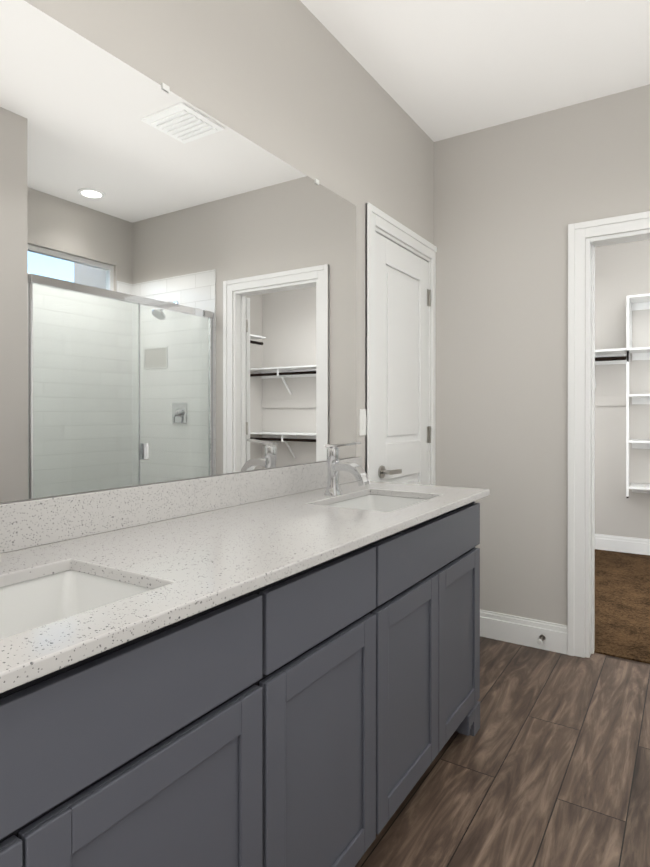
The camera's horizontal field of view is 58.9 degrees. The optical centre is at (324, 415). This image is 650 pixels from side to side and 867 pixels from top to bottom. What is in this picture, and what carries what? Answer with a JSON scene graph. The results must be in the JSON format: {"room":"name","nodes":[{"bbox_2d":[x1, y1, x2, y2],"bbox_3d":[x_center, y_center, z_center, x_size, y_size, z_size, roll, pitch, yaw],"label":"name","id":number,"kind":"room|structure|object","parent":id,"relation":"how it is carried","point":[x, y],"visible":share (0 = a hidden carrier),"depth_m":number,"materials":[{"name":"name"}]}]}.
{"room":"bathroom","nodes":[
{"label":"bathroom","id":0,"kind":"room"},
{"bbox_2d":[0,0,433,503],"bbox_3d":[-0.633,-0.168,1.364,0.110,2.700,4.670,0,0,32],"label":"wall","id":1,"kind":"structure","parent":0,"point":[294,84],"depth_m":2.06,"materials":[{"name":"grey paint"}]},
{"bbox_2d":[0,0,355,502],"bbox_3d":[-0.634,-0.357,1.249,0.008,1.076,2.855,0,0,32],"label":"vanity mirror","id":2,"kind":"object","parent":1,"relation":"attached to","point":[177,287],"visible":1,"depth_m":1.51,"materials":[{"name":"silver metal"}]},
{"bbox_2d":[0,457,361,549],"bbox_3d":[-0.625,0.233,1.251,0.021,0.100,2.903,0,0,32],"label":"backsplash","id":3,"kind":"structure","parent":1,"relation":"attached to","point":[33,522],"depth_m":1.47,"materials":[{"name":"white stone"}]},
{"bbox_2d":[359,409,365,435],"bbox_3d":[0.170,0.031,2.517,0.008,0.115,0.070,0,0,32],"label":"switch plate","id":4,"kind":"object","parent":1,"relation":"attached to","point":[362,422],"visible":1,"depth_m":2.50,"materials":[{"name":"white plastic"}]},
{"bbox_2d":[365,202,436,484],"bbox_3d":[0.353,0.121,2.898,0.129,2.113,0.802,0,0,32],"label":"door frame","id":5,"kind":"structure","parent":1,"relation":"attached to","point":[383,221],"depth_m":2.61,"materials":[{"name":"white wood"}]},
{"bbox_2d":[375,232,428,484],"bbox_3d":[0.384,0.165,2.900,0.035,2.002,0.642,0,0,32],"label":"door","id":6,"kind":"structure","parent":1,"relation":"in","point":[401,356],"depth_m":2.87,"materials":[{"name":"white wood"}]},
{"bbox_2d":[378,289,430,477],"bbox_3d":[0.437,0.118,2.900,0.060,1.610,0.632,0,0,32],"label":"hardware piece","id":7,"kind":"object","parent":6,"relation":"attached to","point":[382,471],"depth_m":2.72,"materials":[{"name":"grey metal"}]},
{"bbox_2d":[300,0,649,141],"bbox_3d":[1.419,-1.558,1.507,3.415,0.080,7.120,0,0,32],"label":"ceiling","id":8,"kind":"structure","parent":0,"point":[437,70],"depth_m":2.41,"materials":[{"name":"white paint"}]},
{"bbox_2d":[355,636,649,866],"bbox_3d":[0.093,1.214,0.892,1.846,0.060,4.645,0,0,32],"label":"floor","id":9,"kind":"structure","parent":0,"point":[547,764],"depth_m":1.88,"materials":[{"name":"brown wood"}]},
{"bbox_2d":[0,498,480,866],"bbox_3d":[-0.408,0.745,1.109,0.541,0.877,2.855,0,0,32],"label":"bathroom vanity","id":10,"kind":"object","parent":9,"relation":"on","point":[276,667],"depth_m":1.08,"materials":[{"name":"grey wood"}]},
{"bbox_2d":[0,482,489,697],"bbox_3d":[-0.394,0.295,1.104,0.568,0.023,2.903,0,0,32],"label":"countertop","id":11,"kind":"structure","parent":10,"relation":"on","point":[212,559],"depth_m":1.15,"materials":[{"name":"white stone"}]},
{"bbox_2d":[0,518,3,569],"bbox_3d":[-0.607,0.190,0.961,0.167,0.188,0.062,0,0,32],"label":"faucet","id":12,"kind":"object","parent":11,"relation":"on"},
{"bbox_2d":[0,562,163,637],"bbox_3d":[-0.494,0.371,0.875,0.350,0.153,0.490,0,0,32],"label":"sink","id":13,"kind":"object","parent":11,"relation":"in","point":[33,597],"depth_m":1.08,"materials":[{"name":"white ceramic"}]},
{"bbox_2d":[320,442,371,497],"bbox_3d":[0.074,0.186,2.005,0.167,0.188,0.062,0,0,32],"label":"faucet","id":14,"kind":"object","parent":11,"relation":"on","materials":[{"name":"silver metal"}]},
{"bbox_2d":[320,490,435,509],"bbox_3d":[0.180,0.368,1.934,0.350,0.153,0.490,0,0,32],"label":"sink","id":15,"kind":"object","parent":11,"relation":"in","point":[367,499],"depth_m":2.14,"materials":[{"name":"white ceramic"}]},
{"bbox_2d":[434,84,649,624],"bbox_3d":[1.757,-0.171,2.547,2.655,2.700,0.110,0,0,32],"label":"wall","id":16,"kind":"structure","parent":0,"point":[513,199],"depth_m":2.96,"materials":[{"name":"grey paint"}]},
{"bbox_2d":[480,609,566,653],"bbox_3d":[0.906,1.107,3.017,0.686,0.140,0.015,0,0,32],"label":"baseboard","id":17,"kind":"structure","parent":16,"relation":"attached to","point":[512,629],"depth_m":2.93,"materials":[{"name":"white wood"}]},
{"bbox_2d":[537,635,544,644],"bbox_3d":[1.073,1.116,2.858,0.028,0.028,0.074,0,0,32],"label":"door stop","id":18,"kind":"object","parent":17,"relation":"attached to","point":[541,639],"visible":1,"depth_m":2.86,"materials":[{"name":"grey metal"}]},
{"bbox_2d":[567,211,649,657],"bbox_3d":[1.595,0.122,2.651,0.866,2.113,0.148,0,0,32],"label":"door frame","id":19,"kind":"structure","parent":16,"relation":"attached to","point":[581,534],"depth_m":2.80,"materials":[{"name":"white wood"}]},
{"bbox_2d":[594,549,649,663],"bbox_3d":[2.768,1.202,3.410,3.170,0.068,2.475,0,0,32],"label":"floor","id":20,"kind":"structure","parent":0,"point":[622,604],"depth_m":3.53,"materials":[{"name":"brown wood"}]},
{"bbox_2d":[595,239,649,538],"bbox_3d":[3.403,-0.177,4.404,3.170,2.700,0.110,0,0,32],"label":"wall","id":21,"kind":"structure","parent":0,"point":[622,271],"depth_m":4.88,"materials":[{"name":"grey paint"}]},
{"bbox_2d":[595,395,625,405],"bbox_3d":[3.368,-0.122,4.348,2.946,0.090,0.018,0,0,32],"label":"cleats","id":22,"kind":"object","parent":21,"relation":"attached to","point":[615,400],"visible":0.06,"depth_m":4.92,"materials":[{"name":"grey paint"}]},
{"bbox_2d":[595,348,625,387],"bbox_3d":[2.271,-0.387,4.879,0.525,0.304,0.298,0,0,32],"label":"closet shelf","id":23,"kind":"object","parent":21,"relation":"attached to","point":[609,356],"visible":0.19,"depth_m":4.77,"materials":[{"name":"white"}]},
{"bbox_2d":[595,534,649,554],"bbox_3d":[3.369,1.103,4.354,2.950,0.140,0.018,0,0,32],"label":"baseboard","id":24,"kind":"structure","parent":21,"relation":"attached to","point":[623,544],"depth_m":4.87,"materials":[{"name":"white wood"}]},
{"bbox_2d":[626,293,649,497],"bbox_3d":[2.773,-0.145,4.560,0.660,1.625,0.298,0,0,32],"label":"tower","id":25,"kind":"object","parent":21,"relation":"attached to","point":[638,302],"visible":0.98,"depth_m":4.62,"materials":[{"name":"white wood"}]}
]}

